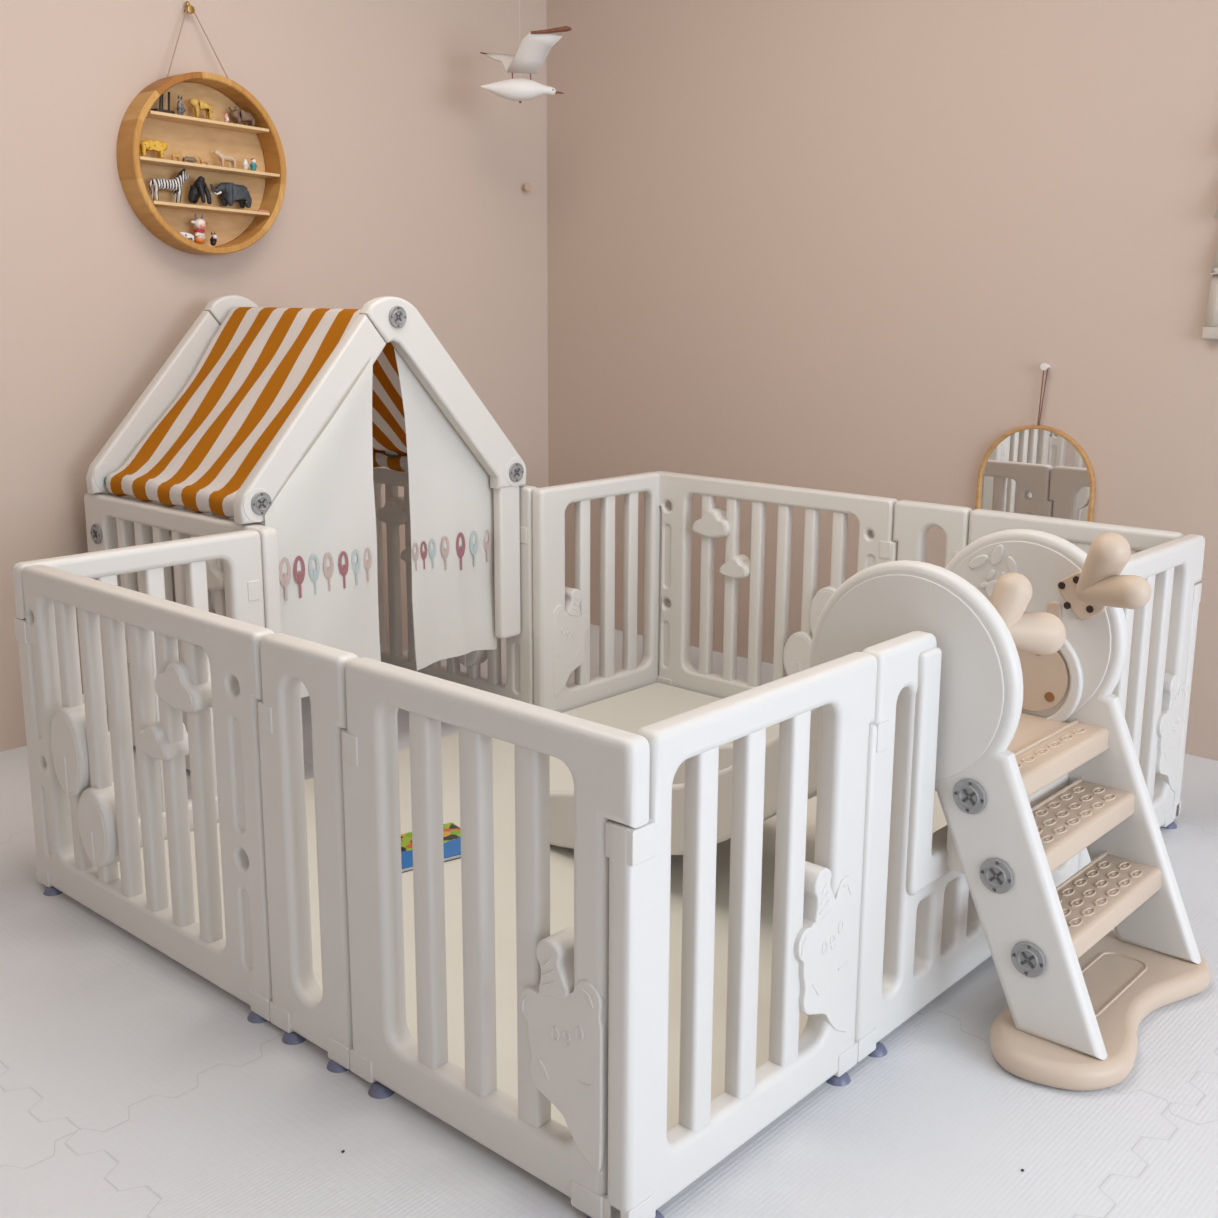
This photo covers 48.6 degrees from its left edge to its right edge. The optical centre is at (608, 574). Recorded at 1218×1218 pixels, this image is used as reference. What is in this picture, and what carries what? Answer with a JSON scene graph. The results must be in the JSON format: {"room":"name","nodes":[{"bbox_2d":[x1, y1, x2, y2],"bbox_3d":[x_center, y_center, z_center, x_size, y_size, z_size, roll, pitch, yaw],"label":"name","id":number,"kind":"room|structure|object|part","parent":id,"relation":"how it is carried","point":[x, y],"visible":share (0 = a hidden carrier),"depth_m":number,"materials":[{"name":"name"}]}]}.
{"room":"children's playroom","nodes":[
{"label":"children's playroom","id":0,"kind":"room"},
{"bbox_2d":[0,0,547,751],"bbox_3d":[-1.987,-0.715,2.508,0.100,2.550,5.500,10,16,40],"label":"wall","id":1,"kind":"structure","parent":0,"point":[406,176],"depth_m":3.59,"materials":[{"name":"paint"}]},
{"bbox_2d":[184,1,194,13],"bbox_3d":[-1.047,-1.412,3.354,0.030,0.032,0.020,10,16,40],"label":"hook","id":2,"kind":"object","parent":1,"relation":"attached to","point":[190,9],"visible":1,"depth_m":3.35,"materials":[{"name":"gold metal"}]},
{"bbox_2d":[116,9,285,254],"bbox_3d":[-1.025,-1.114,3.405,0.080,0.592,0.440,10,16,40],"label":"round wall shelf","id":3,"kind":"object","parent":2,"relation":"hanging from","point":[236,228],"visible":0.98,"depth_m":3.42,"materials":[{"name":"brown wood"}]},
{"bbox_2d":[139,139,167,158],"bbox_3d":[-1.123,-1.044,3.302,0.026,0.042,0.090,10,15,39],"label":"figurine","id":4,"kind":"object","parent":3,"relation":"on","point":[158,147],"visible":0.78,"depth_m":3.30,"materials":[{"name":"yellow plastic"}]},
{"bbox_2d":[150,92,174,113],"bbox_3d":[-1.098,-1.159,3.307,0.032,0.055,0.052,10,16,40],"label":"stand","id":5,"kind":"object","parent":3,"relation":"on","point":[160,109],"visible":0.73,"depth_m":3.31,"materials":[{"name":"brown metal"}]},
{"bbox_2d":[148,169,189,202],"bbox_3d":[-1.095,-0.970,3.352,0.031,0.084,0.116,10,15,38],"label":"figurine","id":6,"kind":"object","parent":3,"relation":"on","point":[174,185],"visible":1,"depth_m":3.34,"materials":[{"name":"black paint"}]},
{"bbox_2d":[171,151,181,160],"bbox_3d":[-1.077,-1.042,3.356,0.010,0.026,0.031,10,15,38],"label":"figurine","id":7,"kind":"object","parent":3,"relation":"on","point":[173,156],"visible":0.9,"depth_m":3.35,"materials":[{"name":"brown"}]},
{"bbox_3d":[-1.066,-1.313,3.326,0.003,0.171,0.086,5,13,23],"label":"hanging cord","id":8,"kind":"part","parent":3,"relation":"part of","materials":[{"name":"brown fabric"}]},
{"bbox_2d":[177,95,185,114],"bbox_3d":[-1.064,-1.164,3.345,0.019,0.049,0.025,5,13,20],"label":"figurine","id":9,"kind":"object","parent":3,"relation":"on","point":[180,107],"visible":0.97,"depth_m":3.34,"materials":[{"name":"grey"}]},
{"bbox_2d":[179,232,193,240],"bbox_3d":[-1.066,-0.855,3.404,0.015,0.023,0.041,10,15,39],"label":"cow figurine","id":10,"kind":"object","parent":3,"relation":"on","point":[187,235],"visible":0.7,"depth_m":3.40,"materials":[{"name":"white plastic"}]},
{"bbox_2d":[182,156,196,162],"bbox_3d":[-1.054,-1.042,3.384,0.014,0.016,0.041,11,16,42],"label":"figurine","id":11,"kind":"object","parent":3,"relation":"on","point":[188,159],"visible":0.91,"depth_m":3.38,"materials":[{"name":"brown"}]},
{"bbox_2d":[191,213,207,243],"bbox_3d":[-1.042,-0.880,3.428,0.034,0.076,0.042,0,12,-3],"label":"doll","id":12,"kind":"object","parent":3,"relation":"on","point":[199,223],"visible":0.98,"depth_m":3.42,"materials":[{"name":"beige"}]},
{"bbox_2d":[188,176,211,203],"bbox_3d":[-1.039,-0.975,3.411,0.050,0.069,0.051,2,12,6],"label":"figurine","id":13,"kind":"object","parent":3,"relation":"on","point":[199,188],"visible":1,"depth_m":3.40,"materials":[{"name":"black paint"}]},
{"bbox_2d":[189,98,212,119],"bbox_3d":[-1.024,-1.171,3.389,0.026,0.048,0.067,9,15,37],"label":"figurine","id":14,"kind":"object","parent":3,"relation":"on","point":[197,105],"visible":0.97,"depth_m":3.38,"materials":[{"name":"gold"}]},
{"bbox_2d":[198,157,208,164],"bbox_3d":[-1.027,-1.048,3.413,0.010,0.020,0.030,10,15,38],"label":"figurine","id":15,"kind":"object","parent":3,"relation":"on","point":[200,158],"visible":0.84,"depth_m":3.41,"materials":[{"name":"brown"}]},
{"bbox_3d":[-1.000,-1.328,3.400,0.088,0.170,0.003,-7,14,-31],"label":"hanging cord","id":16,"kind":"part","parent":3,"relation":"part of","materials":[{"name":"brown fabric"}]},
{"bbox_2d":[210,232,216,245],"bbox_3d":[-1.011,-0.858,3.443,0.019,0.035,0.018,-7,14,-30],"label":"cat figurine","id":17,"kind":"object","parent":3,"relation":"on","point":[213,240],"visible":1,"depth_m":3.44,"materials":[{"name":"black paint"}]},
{"bbox_2d":[213,150,235,167],"bbox_3d":[-0.985,-1.066,3.458,0.018,0.042,0.066,10,15,39],"label":"figurine","id":18,"kind":"object","parent":3,"relation":"on","point":[222,157],"visible":0.94,"depth_m":3.45,"materials":[{"name":"beige"}]},
{"bbox_2d":[224,113,228,121],"bbox_3d":[-0.975,-1.164,3.435,0.012,0.024,0.015,10,15,39],"label":"figurine","id":19,"kind":"object","parent":3,"relation":"on","point":[226,118],"visible":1,"depth_m":3.43,"materials":[{"name":"pink"}]},
{"bbox_2d":[210,182,251,207],"bbox_3d":[-0.979,-0.982,3.483,0.049,0.062,0.115,10,15,39],"label":"elephant figurine","id":20,"kind":"object","parent":3,"relation":"on","point":[229,192],"visible":1,"depth_m":3.47,"materials":[{"name":"grey"}]},
{"bbox_2d":[228,106,254,125],"bbox_3d":[-0.947,-1.183,3.479,0.032,0.044,0.072,10,15,38],"label":"figurine","id":21,"kind":"object","parent":3,"relation":"on","point":[239,116],"visible":0.98,"depth_m":3.47,"materials":[{"name":"brown"}]},
{"bbox_2d":[243,159,248,169],"bbox_3d":[-0.945,-1.067,3.504,0.014,0.029,0.018,7,14,31],"label":"bird figurine","id":22,"kind":"object","parent":3,"relation":"on","point":[245,163],"visible":0.96,"depth_m":3.50,"materials":[{"name":"white"}]},
{"bbox_2d":[250,159,256,170],"bbox_3d":[-0.930,-1.071,3.522,0.015,0.033,0.022,11,16,42],"label":"figurine","id":23,"kind":"object","parent":3,"relation":"on","point":[253,165],"visible":0.95,"depth_m":3.52,"materials":[{"name":"teal"}]},
{"bbox_2d":[522,183,530,191],"bbox_3d":[-0.265,-1.237,4.306,0.028,0.028,0.028,10,16,40],"label":"wall hook","id":24,"kind":"object","parent":1,"relation":"attached to","point":[527,187],"visible":1,"depth_m":4.30,"materials":[{"name":"beige wood"}]},
{"bbox_2d":[0,624,1217,1217],"bbox_3d":[0.418,1.010,0.641,6.691,0.040,5.708,11,16,41],"label":"floor","id":25,"kind":"structure","parent":0,"point":[133,1084],"depth_m":1.83,"materials":[{"name":"plastic"}]},
{"bbox_2d":[12,530,264,847],"bbox_3d":[-0.895,0.247,2.648,0.056,0.620,0.503,11,16,41],"label":"panel","id":26,"kind":"object","parent":25,"relation":"on","point":[239,552],"visible":0.18,"depth_m":2.65,"materials":[{"name":"white plastic"}]},
{"bbox_2d":[14,565,273,1022],"bbox_3d":[-0.778,0.332,2.242,0.765,0.620,0.060,11,16,40],"label":"panel","id":27,"kind":"object","parent":25,"relation":"on","point":[86,822],"visible":0.95,"depth_m":2.20,"materials":[{"name":"white plastic"}]},
{"bbox_2d":[43,886,62,895],"bbox_3d":[-1.035,0.585,2.511,0.038,0.012,0.038,11,16,40],"label":"cup","id":28,"kind":"object","parent":27,"relation":"on","point":[50,890],"depth_m":2.50,"materials":[{"name":"blue plastic"}]},
{"bbox_3d":[-0.937,0.309,2.383,0.094,0.144,0.055,11,16,40],"label":"tree crown","id":29,"kind":"part","parent":27,"relation":"part of","materials":[{"name":"white plastic"}]},
{"bbox_3d":[-0.880,0.436,2.356,0.089,0.127,0.055,11,16,40],"label":"tree crown","id":30,"kind":"part","parent":27,"relation":"part of","materials":[{"name":"white plastic"}]},
{"bbox_2d":[247,1011,266,1022],"bbox_3d":[-0.540,0.678,2.081,0.038,0.012,0.038,11,16,40],"label":"cup","id":31,"kind":"object","parent":27,"relation":"on","point":[254,1016],"depth_m":2.07,"materials":[{"name":"blue rubber"}]},
{"bbox_2d":[104,492,255,714],"bbox_3d":[-0.979,0.045,3.612,0.060,0.620,0.761,11,16,41],"label":"panel","id":32,"kind":"object","parent":25,"relation":"on","point":[179,507],"visible":0.02,"depth_m":3.45,"materials":[{"name":"white plastic"}]},
{"bbox_3d":[-0.978,0.039,3.611,0.038,0.608,0.760,11,16,41],"label":"frame","id":33,"kind":"part","parent":32,"relation":"part of","materials":[{"name":"white plastic"}]},
{"bbox_2d":[84,493,281,769],"bbox_3d":[-0.979,0.155,3.082,0.764,0.620,0.060,11,16,41],"label":"panel","id":34,"kind":"object","parent":25,"relation":"on","point":[114,515],"visible":0.15,"depth_m":3.03,"materials":[{"name":"white plastic"}]},
{"bbox_3d":[-1.137,0.132,3.224,0.094,0.144,0.055,11,16,41],"label":"tree crown","id":35,"kind":"part","parent":34,"relation":"part of","materials":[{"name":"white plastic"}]},
{"bbox_2d":[86,295,525,638],"bbox_3d":[-0.726,-0.249,3.298,0.672,0.850,0.826,11,16,41],"label":"roof","id":36,"kind":"object","parent":34,"relation":"attached to","point":[248,391],"visible":0.79,"depth_m":3.16,"materials":[{"name":"white plastic"}]},
{"bbox_3d":[-1.183,-0.022,3.316,0.030,0.394,0.070,11,16,41],"label":"post","id":37,"kind":"part","parent":36,"relation":"part of","materials":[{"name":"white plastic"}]},
{"bbox_2d":[265,358,380,697],"bbox_3d":[-0.618,-0.097,2.930,0.022,0.736,0.294,11,16,41],"label":"curtain","id":38,"kind":"object","parent":36,"relation":"hanging from","point":[323,518],"visible":0.78,"depth_m":2.95,"materials":[{"name":"white fabric"}]},
{"bbox_3d":[-0.480,-0.294,3.574,0.600,0.026,0.026,11,16,41],"label":"rod","id":39,"kind":"part","parent":36,"relation":"part of","materials":[{"name":"white"}]},
{"bbox_2d":[394,347,496,669],"bbox_3d":[-0.391,-0.167,3.258,0.022,0.785,0.314,12,16,43],"label":"curtain","id":40,"kind":"object","parent":36,"relation":"hanging from","point":[451,494],"visible":0.98,"depth_m":3.27,"materials":[{"name":"white fabric"}]},
{"bbox_3d":[-0.257,-0.035,3.399,0.030,0.394,0.070,11,16,41],"label":"post","id":41,"kind":"part","parent":36,"relation":"part of","materials":[{"name":"white plastic"}]},
{"bbox_2d":[257,633,358,1072],"bbox_3d":[-0.426,0.399,1.931,0.207,0.620,0.052,11,16,40],"label":"panel","id":42,"kind":"object","parent":25,"relation":"on","point":[299,1007],"visible":0.91,"depth_m":1.92,"materials":[{"name":"white plastic"}]},
{"bbox_2d":[282,1031,305,1044],"bbox_3d":[-0.472,0.690,2.023,0.038,0.012,0.038,11,16,40],"label":"cup","id":43,"kind":"object","parent":42,"relation":"on","point":[290,1037],"depth_m":2.01,"materials":[{"name":"blue rubber"}]},
{"bbox_2d":[327,1059,349,1072],"bbox_3d":[-0.390,0.706,1.952,0.038,0.012,0.038,11,16,40],"label":"cup","id":44,"kind":"object","parent":42,"relation":"on","point":[334,1065],"depth_m":1.94,"materials":[{"name":"blue rubber"}]},
{"bbox_2d":[373,467,536,704],"bbox_3d":[-0.469,0.030,3.691,0.764,0.620,0.060,11,16,41],"label":"panel","id":45,"kind":"object","parent":25,"relation":"on","point":[519,685],"visible":0.34,"depth_m":3.70,"materials":[{"name":"white plastic"}]},
{"bbox_3d":[-0.369,0.173,3.627,0.089,0.127,0.055,11,16,41],"label":"tree crown","id":46,"kind":"part","parent":45,"relation":"part of","materials":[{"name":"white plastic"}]},
{"bbox_2d":[341,657,649,1217],"bbox_3d":[-0.162,0.448,1.703,0.522,0.620,0.055,11,16,41],"label":"panel","id":47,"kind":"object","parent":25,"relation":"on","point":[563,975],"visible":0.92,"depth_m":1.68,"materials":[{"name":"white plastic"}]},
{"bbox_2d":[368,1081,393,1098],"bbox_3d":[-0.319,0.719,1.890,0.038,0.012,0.038,11,16,40],"label":"cup","id":48,"kind":"object","parent":47,"relation":"on","point":[379,1089],"depth_m":1.88,"materials":[{"name":"blue rubber"}]},
{"bbox_2d":[118,682,947,1129],"bbox_3d":[0.049,0.532,2.738,1.454,0.030,1.694,11,16,41],"label":"play mat","id":49,"kind":"object","parent":25,"relation":"on","point":[630,711],"visible":0.16,"depth_m":2.42,"materials":[{"name":"beige"}]},
{"bbox_2d":[401,822,460,872],"bbox_3d":[-0.361,0.532,2.630,0.200,0.009,0.150,-8,14,-33],"label":"picture book","id":50,"kind":"object","parent":49,"relation":"on","point":[451,832],"visible":0.24,"depth_m":2.62,"materials":[{"name":"multicoloured paper"}]},
{"bbox_2d":[532,472,660,712],"bbox_3d":[-0.016,0.052,3.598,0.056,0.620,0.507,11,16,41],"label":"panel","id":51,"kind":"object","parent":25,"relation":"on","point":[561,614],"visible":0.86,"depth_m":3.54,"materials":[{"name":"white plastic"}]},
{"bbox_2d":[603,652,876,1217],"bbox_3d":[0.184,0.446,1.719,0.055,0.620,0.514,11,16,41],"label":"panel","id":52,"kind":"object","parent":25,"relation":"on","point":[817,906],"visible":0.98,"depth_m":1.67,"materials":[{"name":"white plastic"}]},
{"bbox_2d":[655,1210,663,1217],"bbox_3d":[0.050,0.776,1.626,0.038,0.012,0.038,11,16,41],"label":"cup","id":53,"kind":"object","parent":52,"relation":"on","point":[657,1214],"depth_m":1.62,"materials":[{"name":"blue rubber"}]},
{"bbox_2d":[826,1072,850,1085],"bbox_3d":[0.327,0.715,1.925,0.038,0.012,0.038,11,16,41],"label":"cup","id":54,"kind":"object","parent":52,"relation":"on","point":[835,1078],"depth_m":1.91,"materials":[{"name":"blue rubber"}]},
{"bbox_2d":[655,471,897,698],"bbox_3d":[0.408,0.071,3.517,0.773,0.620,0.060,11,16,41],"label":"panel","id":55,"kind":"object","parent":25,"relation":"on","point":[875,514],"visible":0.72,"depth_m":3.54,"materials":[{"name":"white plastic"}]},
{"bbox_3d":[0.503,0.213,3.457,0.089,0.127,0.055,11,16,41],"label":"tree crown","id":56,"kind":"part","parent":55,"relation":"part of","materials":[{"name":"white plastic"}]},
{"bbox_3d":[0.562,0.108,3.381,0.094,0.144,0.055,11,16,41],"label":"tree crown","id":57,"kind":"part","parent":55,"relation":"part of","materials":[{"name":"white plastic"}]},
{"bbox_2d":[550,529,1210,1090],"bbox_3d":[0.406,0.258,2.344,1.186,0.735,0.543,11,16,41],"label":"slide","id":58,"kind":"object","parent":25,"relation":"on","point":[1038,766],"visible":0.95,"depth_m":2.05,"materials":[{"name":"white plastic"}]},
{"bbox_3d":[0.515,0.322,2.009,0.515,0.675,0.032,11,16,41],"label":"panel","id":59,"kind":"part","parent":58,"relation":"part of","materials":[{"name":"white plastic"}]},
{"bbox_3d":[0.593,0.060,1.960,0.153,0.126,0.069,-1,12,-8],"label":"antler handle","id":60,"kind":"part","parent":58,"relation":"part of","materials":[{"name":"beige plastic"}]},
{"bbox_3d":[0.769,0.266,2.284,0.515,0.675,0.032,11,16,41],"label":"panel","id":61,"kind":"part","parent":58,"relation":"part of","materials":[{"name":"white plastic"}]},
{"bbox_3d":[0.783,0.007,2.141,0.066,0.158,0.191,-3,12,-16],"label":"antler handle","id":62,"kind":"part","parent":58,"relation":"part of","materials":[{"name":"beige plastic"}]},
{"bbox_2d":[893,500,972,567],"bbox_3d":[0.765,0.138,3.207,0.207,0.620,0.052,11,16,41],"label":"panel","id":63,"kind":"object","parent":25,"relation":"on","point":[913,520],"visible":0.29,"depth_m":3.15,"materials":[{"name":"white plastic"}]},
{"bbox_2d":[854,631,1078,1061],"bbox_3d":[0.609,0.352,2.178,0.054,0.620,0.775,11,16,41],"label":"panel","id":64,"kind":"object","parent":25,"relation":"on","point":[921,932],"visible":0.44,"depth_m":1.97,"materials":[{"name":"white plastic"}]},
{"bbox_2d":[868,1041,886,1057],"bbox_3d":[0.394,0.700,1.997,0.038,0.012,0.038,11,16,41],"label":"cup","id":65,"kind":"object","parent":64,"relation":"on","point":[876,1049],"depth_m":1.98,"materials":[{"name":"blue rubber"}]},
{"bbox_2d":[968,509,1201,818],"bbox_3d":[1.022,0.187,2.977,0.514,0.620,0.055,11,16,41],"label":"panel","id":66,"kind":"object","parent":25,"relation":"on","point":[983,522],"visible":0.07,"depth_m":2.88,"materials":[{"name":"white plastic"}]},
{"bbox_2d":[1078,534,1204,870],"bbox_3d":[1.036,0.258,2.640,0.055,0.620,0.522,11,16,41],"label":"panel","id":67,"kind":"object","parent":25,"relation":"on","point":[1150,689],"visible":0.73,"depth_m":2.70,"materials":[{"name":"white plastic"}]},
{"bbox_2d":[1161,822,1176,828],"bbox_3d":[1.182,0.525,2.850,0.038,0.012,0.038,11,16,41],"label":"cup","id":68,"kind":"object","parent":67,"relation":"on","point":[1169,825],"depth_m":2.84,"materials":[{"name":"blue plastic"}]},
{"bbox_2d":[546,0,1217,760],"bbox_3d":[2.224,-0.669,2.388,6.400,2.550,0.138,10,16,40],"label":"wall","id":69,"kind":"structure","parent":0,"point":[845,246],"depth_m":3.65,"materials":[{"name":"beige paint"}]},
{"bbox_2d":[1040,363,1049,369],"bbox_3d":[1.093,-0.521,3.370,0.018,0.018,0.027,10,16,40],"label":"wall hook","id":70,"kind":"object","parent":69,"relation":"attached to","point":[1044,366],"visible":1,"depth_m":3.36,"materials":[{"name":"white"}]},
{"bbox_2d":[975,369,1095,544],"bbox_3d":[1.088,-0.286,3.429,0.310,0.482,0.018,10,16,40],"label":"arched mirror","id":71,"kind":"object","parent":70,"relation":"hanging from","point":[1039,470],"visible":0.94,"depth_m":3.43,"materials":[{"name":"brown mirror"}]},
{"bbox_3d":[1.089,-0.215,3.446,0.293,0.318,0.004,10,16,40],"label":"glass","id":72,"kind":"part","parent":71,"relation":"part of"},
{"bbox_3d":[1.087,-0.214,3.444,0.310,0.335,0.018,10,16,40],"label":"frame","id":73,"kind":"part","parent":71,"relation":"part of","materials":[{"name":"brown wood"}]},
{"bbox_3d":[1.087,-0.447,3.393,0.009,0.152,0.003,10,16,40],"label":"hanging cord","id":74,"kind":"part","parent":71,"relation":"part of","materials":[{"name":"brown leather"}]},
{"bbox_3d":[1.092,-0.446,3.388,0.016,0.152,0.003,10,16,40],"label":"hanging cord","id":75,"kind":"part","parent":71,"relation":"part of","materials":[{"name":"brown leather"}]},
{"bbox_3d":[0.430,-1.530,0.110,6.691,0.050,5.708,11,16,41],"label":"ceiling","id":76,"kind":"structure","parent":0,"visible":0},
{"bbox_2d":[480,0,571,102],"bbox_3d":[-0.236,-1.789,3.719,0.297,0.926,0.124,3,12,12],"label":"mobile","id":77,"kind":"object","parent":76,"relation":"hanging from","point":[534,48],"visible":1,"depth_m":3.79,"materials":[{"name":"white"}]}
]}

